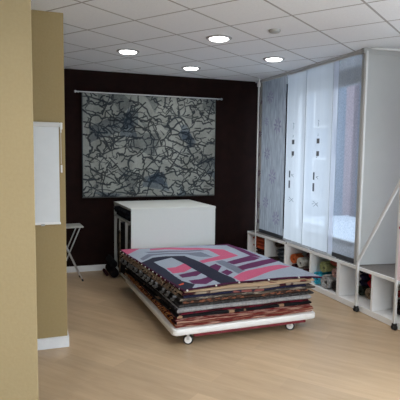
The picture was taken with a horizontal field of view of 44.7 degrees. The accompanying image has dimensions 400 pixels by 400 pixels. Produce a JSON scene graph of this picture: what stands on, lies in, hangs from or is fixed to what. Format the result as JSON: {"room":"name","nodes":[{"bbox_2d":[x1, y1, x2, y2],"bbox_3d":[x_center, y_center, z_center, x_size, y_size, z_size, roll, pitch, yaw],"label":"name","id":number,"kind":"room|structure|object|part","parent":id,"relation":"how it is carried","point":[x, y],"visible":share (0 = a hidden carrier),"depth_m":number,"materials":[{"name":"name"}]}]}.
{"room":"carpet showroom","nodes":[
{"label":"carpet showroom","id":0,"kind":"room"},
{"bbox_2d":[0,0,38,399],"bbox_3d":[-2.774,0.042,2.094,3.905,2.840,0.200,-1,6,-20],"label":"wall","id":1,"kind":"structure","parent":0,"point":[18,293],"depth_m":2.64,"materials":[{"name":"beige paint"}]},
{"bbox_2d":[31,10,67,338],"bbox_3d":[-1.639,-0.134,4.135,0.935,2.840,0.320,-1,6,-20],"label":"wall pillar","id":2,"kind":"structure","parent":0,"point":[46,26],"depth_m":4.11,"materials":[{"name":"beige paint"}]},
{"bbox_2d":[33,122,61,225],"bbox_3d":[-1.519,-0.208,3.973,0.772,0.864,0.050,-1,6,-20],"label":"screen","id":3,"kind":"object","parent":2,"relation":"attached to","point":[46,134],"visible":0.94,"depth_m":4.06,"materials":[{"name":"white fabric"}]},
{"bbox_2d":[37,330,68,349],"bbox_3d":[-1.655,1.232,4.261,0.959,0.097,0.347,-1,6,-20],"label":"baseboard","id":4,"kind":"structure","parent":2,"relation":"attached to","point":[61,341],"depth_m":4.22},
{"bbox_2d":[64,69,287,266],"bbox_3d":[-2.229,-0.383,6.733,8.400,2.840,0.150,-1,6,-20],"label":"wall","id":5,"kind":"structure","parent":0,"point":[234,197],"depth_m":7.30,"materials":[{"name":"brown paint"}]},
{"bbox_2d":[67,264,106,272],"bbox_3d":[-2.665,1.006,6.622,7.150,0.085,0.016,-1,6,-20],"label":"baseboard","id":6,"kind":"structure","parent":5,"relation":"attached to","point":[70,269],"depth_m":6.99,"materials":[{"name":"white wood"}]},
{"bbox_2d":[74,90,222,197],"bbox_3d":[-0.705,-0.789,7.128,2.201,1.491,0.073,-1,6,-20],"label":"tapestry","id":7,"kind":"object","parent":5,"relation":"attached to","point":[133,145],"visible":1,"depth_m":7.08,"materials":[{"name":"fabric"}]},
{"bbox_3d":[-0.716,-0.051,7.179,1.990,0.012,0.012,-1,6,-20],"label":"rod","id":8,"kind":"part","parent":7,"relation":"part of","materials":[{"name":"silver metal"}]},
{"bbox_3d":[-0.690,-1.513,7.042,2.155,0.016,0.017,-1,6,-20],"label":"hanging rod","id":9,"kind":"part","parent":7,"relation":"part of","materials":[{"name":"metal"}]},
{"bbox_2d":[257,81,262,231],"bbox_3d":[0.931,-0.661,7.574,0.012,2.320,0.121,-1,6,-20],"label":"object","id":10,"kind":"object","parent":5,"relation":"attached to","point":[261,87],"visible":0.97,"depth_m":7.57,"materials":[{"name":"white paint"}]},
{"bbox_2d":[31,0,399,83],"bbox_3d":[-0.464,-1.378,1.791,8.400,0.100,10.520,-1,6,-20],"label":"ceiling","id":11,"kind":"structure","parent":0,"point":[169,36],"depth_m":4.60,"materials":[{"name":"tile"}]},
{"bbox_2d":[117,49,139,53],"bbox_3d":[-0.809,-1.661,5.474,0.260,0.024,0.260,-1,6,-20],"label":"recessed light","id":12,"kind":"object","parent":11,"relation":"in","point":[123,51],"visible":1,"depth_m":5.41,"materials":[{"name":"grey plastic"}]},
{"bbox_2d":[181,66,200,69],"bbox_3d":[-0.120,-1.746,6.474,0.260,0.024,0.260,-1,6,-20],"label":"recessed light","id":13,"kind":"object","parent":11,"relation":"in","point":[184,67],"visible":1,"depth_m":6.41,"materials":[{"name":"grey plastic"}]},
{"bbox_2d":[206,35,231,41],"bbox_3d":[0.187,-1.587,4.807,0.260,0.024,0.260,-1,6,-20],"label":"recessed light","id":14,"kind":"object","parent":11,"relation":"in","point":[215,38],"visible":1,"depth_m":4.75,"materials":[{"name":"grey plastic"}]},
{"bbox_2d":[263,57,284,61],"bbox_3d":[0.882,-1.671,5.799,0.260,0.024,0.260,-1,6,-20],"label":"recessed light","id":15,"kind":"object","parent":11,"relation":"in","point":[270,59],"visible":1,"depth_m":5.74,"materials":[{"name":"grey plastic"}]},
{"bbox_2d":[269,29,280,33],"bbox_3d":[0.687,-1.550,4.480,0.110,0.026,0.110,-1,6,-20],"label":"smoke detector","id":16,"kind":"object","parent":11,"relation":"attached to","point":[272,31],"visible":1,"depth_m":4.45,"materials":[{"name":"white paint"}]},
{"bbox_2d":[371,47,399,50],"bbox_3d":[2.104,-1.565,5.078,0.718,0.028,0.038,0,5,-11],"label":"rod","id":17,"kind":"object","parent":11,"relation":"attached to","point":[378,48],"visible":1,"depth_m":5.04,"materials":[{"name":"white metal"}]},
{"bbox_2d":[38,270,399,399],"bbox_3d":[-0.500,1.559,2.064,8.400,0.120,10.520,-1,6,-20],"label":"floor","id":18,"kind":"structure","parent":0,"point":[118,349],"depth_m":4.06,"materials":[{"name":"laminate"}]},
{"bbox_2d":[66,223,83,280],"bbox_3d":[-1.749,0.705,6.452,0.368,0.746,0.320,-2,6,-23],"label":"folding stool","id":19,"kind":"object","parent":18,"relation":"on","point":[72,225],"visible":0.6,"depth_m":6.40,"materials":[{"name":"white metal"}]},
{"bbox_3d":[-1.710,0.713,6.338,0.315,0.706,0.017,-2,6,-23],"label":"leg","id":20,"kind":"part","parent":19,"relation":"part of","materials":[{"name":"metal"}]},
{"bbox_3d":[-1.697,0.711,6.364,0.320,0.706,0.017,-2,6,-23],"label":"leg","id":21,"kind":"part","parent":19,"relation":"part of","materials":[{"name":"metal"}]},
{"bbox_3d":[-1.746,0.343,6.418,0.365,0.020,0.320,-2,6,-23],"label":"seat","id":22,"kind":"part","parent":19,"relation":"part of","materials":[{"name":"grey laminate"}]},
{"bbox_2d":[105,263,118,277],"bbox_3d":[-1.237,0.974,6.831,0.114,0.124,0.450,-1,6,-20],"label":"roll","id":23,"kind":"object","parent":18,"relation":"on","point":[113,272],"visible":0.86,"depth_m":6.65,"materials":[{"name":"fabric"}]},
{"bbox_2d":[106,254,116,267],"bbox_3d":[-1.242,0.853,6.822,0.093,0.101,0.420,-1,6,-20],"label":"roll","id":24,"kind":"object","parent":23,"relation":"on","point":[109,258],"visible":1,"depth_m":6.68,"materials":[{"name":"fabric"}]},
{"bbox_2d":[114,199,215,278],"bbox_3d":[-0.519,0.553,6.773,1.153,1.010,1.004,-1,6,-22],"label":"table","id":25,"kind":"object","parent":18,"relation":"on","point":[154,223],"visible":0.62,"depth_m":6.33,"materials":[{"name":"white laminate"}]},
{"bbox_3d":[-0.704,0.524,7.227,1.145,0.979,0.022,-1,6,-22],"label":"panel","id":26,"kind":"part","parent":25,"relation":"part of","materials":[{"name":"white laminate"}]},
{"bbox_2d":[117,218,118,267],"bbox_3d":[-0.937,0.621,6.980,0.472,0.712,0.252,-1,6,-22],"label":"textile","id":27,"kind":"object","parent":25,"relation":"on","point":[117,218],"visible":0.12,"depth_m":6.96,"materials":[{"name":"fabric"}]},
{"bbox_2d":[119,230,120,272],"bbox_3d":[-1.091,0.705,6.621,0.029,0.609,0.033,-1,6,-22],"label":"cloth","id":28,"kind":"object","parent":25,"relation":"in","point":[119,230],"visible":0.89,"depth_m":6.60,"materials":[{"name":"black fabric"}]},
{"bbox_2d":[114,206,130,220],"bbox_3d":[-0.864,0.176,6.635,0.454,0.120,0.916,-1,6,-22],"label":"textile","id":29,"kind":"object","parent":25,"relation":"on","point":[126,214],"visible":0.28,"depth_m":6.49,"materials":[{"name":"fabric"}]},
{"bbox_2d":[120,222,124,273],"bbox_3d":[-0.828,0.658,6.650,0.472,0.703,0.299,-1,6,-22],"label":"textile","id":30,"kind":"object","parent":25,"relation":"on","point":[122,223],"visible":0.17,"depth_m":6.58,"materials":[{"name":"fabric"}]},
{"bbox_2d":[128,225,130,248],"bbox_3d":[-0.687,0.683,6.351,0.480,0.711,0.238,-1,6,-22],"label":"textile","id":31,"kind":"object","parent":25,"relation":"on","point":[129,226],"visible":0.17,"depth_m":6.26,"materials":[{"name":"fabric"}]},
{"bbox_3d":[-0.336,0.613,6.325,1.145,0.979,0.022,-1,6,-22],"label":"panel","id":32,"kind":"part","parent":25,"relation":"part of","materials":[{"name":"white laminate"}]},
{"bbox_2d":[125,277,314,344],"bbox_3d":[0.102,1.112,5.408,1.475,0.165,1.950,-1,6,-21],"label":"platform","id":33,"kind":"object","parent":18,"relation":"on","point":[288,320],"visible":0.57,"depth_m":4.53,"materials":[{"name":"white plastic"}]},
{"bbox_2d":[128,276,311,327],"bbox_3d":[0.102,1.017,5.403,1.461,0.018,1.939,-1,6,-20],"label":"rug","id":34,"kind":"object","parent":33,"relation":"on","point":[308,310],"visible":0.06,"depth_m":4.53,"materials":[{"name":"red fabric"}]},
{"bbox_2d":[136,283,312,324],"bbox_3d":[0.114,0.998,5.407,1.476,0.018,1.930,-1,6,-20],"label":"rug","id":35,"kind":"object","parent":34,"relation":"on","point":[235,317],"visible":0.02,"depth_m":4.51,"materials":[{"name":"fabric"}]},
{"bbox_2d":[127,274,312,323],"bbox_3d":[0.092,0.979,5.406,1.480,0.020,1.973,-1,6,-20],"label":"rug","id":36,"kind":"object","parent":35,"relation":"on","point":[310,306],"visible":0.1,"depth_m":4.53,"materials":[{"name":"fabric"}]},
{"bbox_2d":[124,271,309,321],"bbox_3d":[0.064,0.966,5.396,1.491,0.034,1.972,-1,6,-20],"label":"rug","id":37,"kind":"object","parent":36,"relation":"on","point":[126,273],"visible":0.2,"depth_m":4.57,"materials":[{"name":"black fabric"}]},
{"bbox_2d":[124,269,311,318],"bbox_3d":[0.085,0.936,5.388,1.483,0.032,1.906,-1,6,-20],"label":"rug","id":38,"kind":"object","parent":37,"relation":"on","point":[148,290],"visible":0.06,"depth_m":4.59,"materials":[{"name":"black fabric"}]},
{"bbox_2d":[154,292,307,314],"bbox_3d":[0.080,0.910,5.387,1.424,0.027,1.904,-1,6,-20],"label":"rug","id":39,"kind":"object","parent":38,"relation":"on","point":[301,300],"visible":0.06,"depth_m":4.50,"materials":[{"name":"black fabric"}]},
{"bbox_2d":[123,265,310,312],"bbox_3d":[0.073,0.878,5.377,1.489,0.049,1.918,-1,6,-20],"label":"rug","id":40,"kind":"object","parent":39,"relation":"on","point":[166,300],"visible":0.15,"depth_m":4.54,"materials":[{"name":"grey fabric"}]},
{"bbox_2d":[123,262,313,307],"bbox_3d":[0.090,0.845,5.385,1.532,0.030,1.892,-1,6,-20],"label":"rug","id":41,"kind":"object","parent":40,"relation":"on","point":[177,303],"visible":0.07,"depth_m":4.54,"materials":[{"name":"fabric"}]},
{"bbox_2d":[139,271,307,303],"bbox_3d":[0.071,0.818,5.392,1.439,0.040,1.887,-1,6,-20],"label":"rug","id":42,"kind":"object","parent":41,"relation":"on","point":[296,290],"visible":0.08,"depth_m":4.53,"materials":[{"name":"black fabric"}]},
{"bbox_2d":[119,258,314,301],"bbox_3d":[0.068,0.790,5.387,1.602,0.069,1.897,-1,6,-20],"label":"rug","id":43,"kind":"object","parent":42,"relation":"on","point":[178,297],"visible":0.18,"depth_m":4.63,"materials":[{"name":"brown fabric"}]},
{"bbox_2d":[130,260,305,297],"bbox_3d":[0.055,0.766,5.388,1.421,0.036,1.897,-1,6,-20],"label":"rug","id":44,"kind":"object","parent":43,"relation":"on","point":[295,285],"visible":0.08,"depth_m":4.53,"materials":[{"name":"brown fabric"}]},
{"bbox_2d":[119,253,310,295],"bbox_3d":[0.055,0.743,5.382,1.535,0.049,1.894,-1,6,-20],"label":"rug","id":45,"kind":"object","parent":44,"relation":"on","point":[167,285],"visible":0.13,"depth_m":4.63,"materials":[{"name":"fabric"}]},
{"bbox_2d":[122,252,314,292],"bbox_3d":[0.083,0.716,5.389,1.540,0.032,1.922,-1,6,-20],"label":"rug","id":46,"kind":"object","parent":45,"relation":"on","point":[279,281],"visible":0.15,"depth_m":4.59,"materials":[{"name":"beige fabric"}]},
{"bbox_2d":[120,244,321,291],"bbox_3d":[0.107,0.695,5.443,1.499,0.041,2.027,-2,6,-26],"label":"rug","id":47,"kind":"object","parent":46,"relation":"on","point":[187,268],"visible":1,"depth_m":5.18,"materials":[{"name":"fabric"}]},
{"bbox_3d":[0.142,1.100,5.415,1.155,0.025,1.924,-1,6,-21],"label":"under frame","id":48,"kind":"part","parent":33,"relation":"part of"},
{"bbox_2d":[254,78,260,252],"bbox_3d":[0.855,-0.394,7.314,0.052,2.830,0.051,-1,6,-20],"label":"pole","id":49,"kind":"object","parent":18,"relation":"on","point":[258,83],"visible":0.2,"depth_m":7.29,"materials":[{"name":"white metal"}]},
{"bbox_2d":[247,229,293,263],"bbox_3d":[1.272,0.776,7.410,0.664,0.493,1.098,-2,6,-23],"label":"cube shelf","id":50,"kind":"object","parent":18,"relation":"on","point":[270,248],"visible":0.37,"depth_m":7.31,"materials":[{"name":"laminate"}]},
{"bbox_3d":[0.955,0.708,7.854,0.420,0.397,0.025,-2,6,-23],"label":"panel","id":51,"kind":"part","parent":50,"relation":"part of","materials":[{"name":"white wood"}]},
{"bbox_2d":[256,248,263,254],"bbox_3d":[1.049,0.846,7.597,0.275,0.170,0.441,-1,6,-20],"label":"textile","id":52,"kind":"object","parent":50,"relation":"on","point":[259,251],"visible":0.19,"depth_m":7.56,"materials":[{"name":"fabric"}]},
{"bbox_2d":[253,236,264,249],"bbox_3d":[1.015,0.665,7.590,0.288,0.181,0.444,-1,6,-20],"label":"textile","id":53,"kind":"object","parent":52,"relation":"on","point":[260,242],"visible":0.5,"depth_m":7.51,"materials":[{"name":"fabric"}]},
{"bbox_2d":[276,248,283,262],"bbox_3d":[1.288,0.856,7.091,0.282,0.251,0.391,-1,6,-20],"label":"textile","id":54,"kind":"object","parent":50,"relation":"on","point":[280,254],"visible":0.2,"depth_m":7.07,"materials":[{"name":"fabric"}]},
{"bbox_2d":[275,242,283,246],"bbox_3d":[1.258,0.641,7.148,0.300,0.090,0.083,-1,6,-20],"label":"roll","id":55,"kind":"object","parent":54,"relation":"on","point":[277,244],"visible":0.37,"depth_m":7.08,"materials":[{"name":"fabric"}]},
{"bbox_3d":[1.372,0.805,6.870,0.420,0.397,0.025,-2,6,-23],"label":"panel","id":56,"kind":"part","parent":50,"relation":"part of","materials":[{"name":"white wood"}]},
{"bbox_2d":[286,242,353,299],"bbox_3d":[1.713,0.881,6.340,0.664,0.493,1.178,-1,6,-20],"label":"cube shelf","id":57,"kind":"object","parent":18,"relation":"on","point":[315,258],"visible":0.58,"depth_m":6.22,"materials":[{"name":"laminate"}]},
{"bbox_2d":[285,241,309,248],"bbox_3d":[1.300,0.603,6.537,0.024,0.012,0.600,-1,6,-20],"label":"blind rail","id":58,"kind":"object","parent":57,"relation":"on","point":[285,241],"visible":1,"depth_m":6.50,"materials":[{"name":"grey plastic"}]},
{"bbox_3d":[1.406,0.808,6.837,0.420,0.397,0.025,-1,6,-20],"label":"panel","id":59,"kind":"part","parent":57,"relation":"part of","materials":[{"name":"white wood"}]},
{"bbox_2d":[313,271,331,283],"bbox_3d":[1.584,0.980,6.180,0.260,0.155,0.143,-1,6,-20],"label":"roll","id":60,"kind":"object","parent":57,"relation":"on","point":[317,280],"visible":0.27,"depth_m":6.13,"materials":[{"name":"fabric"}]},
{"bbox_2d":[314,250,335,257],"bbox_3d":[1.518,0.661,5.938,0.024,0.012,0.440,-1,6,-20],"label":"blind rail","id":61,"kind":"object","parent":57,"relation":"on","point":[314,250],"visible":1,"depth_m":5.92,"materials":[{"name":"grey plastic"}]},
{"bbox_2d":[321,274,335,287],"bbox_3d":[1.641,0.992,6.016,0.260,0.163,0.150,-2,6,-29],"label":"roll","id":62,"kind":"object","parent":57,"relation":"on","point":[326,280],"visible":0.48,"depth_m":5.95,"materials":[{"name":"fabric"}]},
{"bbox_2d":[320,260,335,271],"bbox_3d":[1.595,0.827,6.075,0.160,0.137,0.126,-2,6,-29],"label":"roll","id":63,"kind":"object","parent":62,"relation":"on","point":[325,266],"visible":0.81,"depth_m":6.03,"materials":[{"name":"fabric"}]},
{"bbox_2d":[332,280,335,291],"bbox_3d":[1.755,1.022,5.856,0.320,0.138,0.128,-1,6,-20],"label":"roll","id":64,"kind":"object","parent":57,"relation":"on","point":[334,281],"visible":0.25,"depth_m":5.83,"materials":[{"name":"fabric"}]},
{"bbox_2d":[332,268,336,277],"bbox_3d":[1.751,0.871,5.887,0.300,0.112,0.104,-1,6,-20],"label":"roll","id":65,"kind":"object","parent":64,"relation":"on","point":[334,271],"visible":0.3,"depth_m":5.84,"materials":[{"name":"fabric"}]},
{"bbox_3d":[1.799,0.914,5.758,0.420,0.397,0.025,-1,6,-20],"label":"panel","id":66,"kind":"part","parent":57,"relation":"part of","materials":[{"name":"white wood"}]},
{"bbox_3d":[1.472,0.958,6.606,0.300,0.122,0.112,-1,6,-20],"label":"roll","id":67,"kind":"object","parent":57,"relation":"on","visible":0},
{"bbox_2d":[297,257,309,266],"bbox_3d":[1.394,0.830,6.530,0.150,0.127,0.117,-2,6,-29],"label":"roll","id":68,"kind":"object","parent":67,"relation":"on","point":[303,261],"visible":0.91,"depth_m":6.49,"materials":[{"name":"fabric"}]},
{"bbox_3d":[1.432,0.941,6.745,0.320,0.129,0.119,-1,6,-20],"label":"roll","id":69,"kind":"object","parent":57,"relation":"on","visible":0},
{"bbox_2d":[290,253,303,262],"bbox_3d":[1.336,0.799,6.688,0.150,0.127,0.117,-2,6,-29],"label":"roll","id":70,"kind":"object","parent":69,"relation":"on","point":[293,257],"visible":0.68,"depth_m":6.66,"materials":[{"name":"fabric"}]},
{"bbox_2d":[337,260,399,329],"bbox_3d":[2.115,0.988,5.236,0.664,0.493,1.178,-1,6,-20],"label":"cube shelf","id":71,"kind":"object","parent":18,"relation":"on","point":[379,307],"visible":0.73,"depth_m":5.20,"materials":[{"name":"laminate"}]},
{"bbox_3d":[1.808,0.916,5.733,0.420,0.397,0.025,-1,6,-20],"label":"panel","id":72,"kind":"part","parent":71,"relation":"part of","materials":[{"name":"white wood"}]},
{"bbox_2d":[358,285,369,294],"bbox_3d":[1.941,1.052,5.696,0.160,0.116,0.107,-1,6,-20],"label":"roll","id":73,"kind":"object","parent":71,"relation":"on","point":[361,291],"visible":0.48,"depth_m":5.66,"materials":[{"name":"fabric"}]},
{"bbox_2d":[359,270,370,285],"bbox_3d":[1.940,0.891,5.670,0.171,0.210,0.160,-1,6,-20],"label":"textile","id":74,"kind":"object","parent":73,"relation":"on","point":[364,276],"visible":0.52,"depth_m":5.62,"materials":[{"name":"fabric"}]},
{"bbox_2d":[365,288,370,298],"bbox_3d":[1.994,1.060,5.556,0.175,0.125,0.116,-1,6,-20],"label":"roll","id":75,"kind":"object","parent":71,"relation":"on","point":[368,290],"visible":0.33,"depth_m":5.54,"materials":[{"name":"fabric"}]},
{"bbox_2d":[368,274,371,287],"bbox_3d":[1.993,0.906,5.512,0.178,0.191,0.152,-1,6,-20],"label":"textile","id":76,"kind":"object","parent":75,"relation":"on","point":[370,275],"visible":0.2,"depth_m":5.49,"materials":[{"name":"fabric"}]},
{"bbox_2d":[397,299,399,314],"bbox_3d":[2.150,1.091,5.019,0.250,0.163,0.150,-1,6,-20],"label":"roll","id":77,"kind":"object","parent":71,"relation":"on","point":[398,300],"visible":0.63,"depth_m":5.00,"materials":[{"name":"fabric"}]},
{"bbox_2d":[353,51,399,329],"bbox_3d":[1.824,-0.140,4.927,0.052,2.790,0.637,-1,6,-20],"label":"rack","id":78,"kind":"object","parent":18,"relation":"on","point":[359,255],"visible":1,"depth_m":5.10,"materials":[{"name":"white metal"}]},
{"bbox_3d":[1.724,-0.198,5.198,0.028,2.728,0.028,-1,6,-20],"label":"post","id":79,"kind":"part","parent":78,"relation":"part of","materials":[{"name":"white metal"}]},
{"bbox_3d":[1.924,-0.144,4.649,0.028,2.728,0.028,-1,6,-20],"label":"post","id":80,"kind":"part","parent":78,"relation":"part of","materials":[{"name":"white metal"}]},
{"bbox_2d":[397,227,399,280],"bbox_3d":[2.073,-0.075,4.210,0.038,1.800,0.900,-1,6,-20],"label":"hanging cloth","id":81,"kind":"object","parent":78,"relation":"hanging from","point":[398,270],"visible":1,"depth_m":4.69,"materials":[{"name":"white fabric"}]},
{"bbox_2d":[339,68,361,247],"bbox_3d":[3.272,0.010,3.232,0.150,2.840,10.220,-1,6,-20],"label":"wall","id":82,"kind":"structure","parent":0,"point":[341,76],"depth_m":6.47,"materials":[{"name":"white paint"}]},
{"bbox_2d":[328,78,361,246],"bbox_3d":[1.989,-0.501,6.722,0.070,2.220,2.520,-1,6,-20],"label":"window","id":83,"kind":"structure","parent":82,"relation":"in","point":[351,81],"depth_m":6.63,"materials":[{"name":"clear glass"}]},
{"bbox_2d":[360,54,399,261],"bbox_3d":[2.053,-0.437,5.360,0.640,2.313,0.035,0,5,-12],"label":"wall recess partition","id":84,"kind":"structure","parent":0,"point":[381,175],"depth_m":5.33,"materials":[{"name":"white paint"}]},
{"bbox_2d":[259,74,286,239],"bbox_3d":[1.067,-0.622,7.179,0.012,2.320,0.725,-1,6,-20],"label":"blind","id":85,"kind":"object","parent":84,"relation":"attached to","point":[274,89],"visible":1,"depth_m":7.15,"materials":[{"name":"grey fabric"}]},
{"bbox_2d":[269,170,275,183],"bbox_3d":[1.065,-0.344,7.184,0.001,0.230,0.230,-1,6,-20],"label":"print","id":86,"kind":"object","parent":85,"relation":"attached to","point":[272,173],"depth_m":7.18},
{"bbox_2d":[272,211,278,224],"bbox_3d":[1.106,0.266,7.109,0.001,0.211,0.211,-1,6,-20],"label":"print","id":87,"kind":"object","parent":85,"relation":"attached to","point":[275,214],"depth_m":7.12},
{"bbox_2d":[274,117,280,133],"bbox_3d":[1.115,-1.070,7.003,0.001,0.230,0.230,-1,6,-20],"label":"print","id":88,"kind":"object","parent":85,"relation":"attached to","point":[277,120],"depth_m":7.01},
{"bbox_2d":[283,69,306,244],"bbox_3d":[1.296,-0.567,6.618,0.014,2.320,0.514,-1,6,-20],"label":"blind","id":89,"kind":"object","parent":84,"relation":"attached to","point":[296,99],"visible":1,"depth_m":6.62,"materials":[{"name":"white fabric"}]},
{"bbox_2d":[255,50,360,82],"bbox_3d":[1.332,-1.726,6.423,0.060,0.020,2.570,-1,6,-20],"label":"trim","id":90,"kind":"structure","parent":84,"relation":"attached to","point":[357,51],"depth_m":6.15,"materials":[{"name":"grey metal"}]},
{"bbox_2d":[301,60,333,253],"bbox_3d":[1.466,-0.517,6.106,0.014,2.320,0.597,-1,6,-20],"label":"blind","id":91,"kind":"object","parent":84,"relation":"attached to","point":[320,78],"visible":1,"depth_m":6.08,"materials":[{"name":"white fabric"}]},
{"bbox_2d":[327,59,338,255],"bbox_3d":[1.585,-0.486,5.782,0.011,2.320,0.096,-1,6,-20],"label":"blind","id":92,"kind":"object","parent":84,"relation":"attached to","point":[336,65],"visible":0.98,"depth_m":5.78,"materials":[{"name":"white fabric"}]},
{"bbox_2d":[332,52,361,263],"bbox_3d":[1.670,-0.461,5.524,0.011,2.320,0.437,-1,6,-20],"label":"blind","id":93,"kind":"object","parent":84,"relation":"attached to","point":[339,256],"visible":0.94,"depth_m":5.52,"materials":[{"name":"grey fabric"}]},
{"bbox_2d":[354,48,399,264],"bbox_3d":[2.042,-0.451,5.356,0.664,2.341,0.057,0,5,-12],"label":"trim","id":94,"kind":"structure","parent":84,"relation":"attached to","point":[371,51],"depth_m":5.26,"materials":[{"name":"white paint"}]},
{"label":"outside","id":95,"kind":"structure","parent":0,"visible":0},
{"bbox_3d":[15.665,1.336,21.853,35.740,0.150,50.000,-1,6,-20],"label":"ground","id":96,"kind":"structure","parent":95,"visible":0},
{"bbox_2d":[333,215,355,240],"bbox_3d":[3.605,1.233,12.754,1.800,1.449,4.282,-1,6,-20],"label":"parked car","id":97,"kind":"object","parent":96,"relation":"on","point":[353,219],"visible":0.02,"depth_m":11.81,"materials":[{"name":"silver paint"}]},
{"bbox_2d":[334,84,360,216],"bbox_3d":[11.126,-5.766,21.212,6.300,14.000,28.000,-3,6,-32],"label":"house","id":98,"kind":"structure","parent":96,"relation":"on","point":[348,182],"depth_m":22.53,"materials":[{"name":"paint"}]}
]}

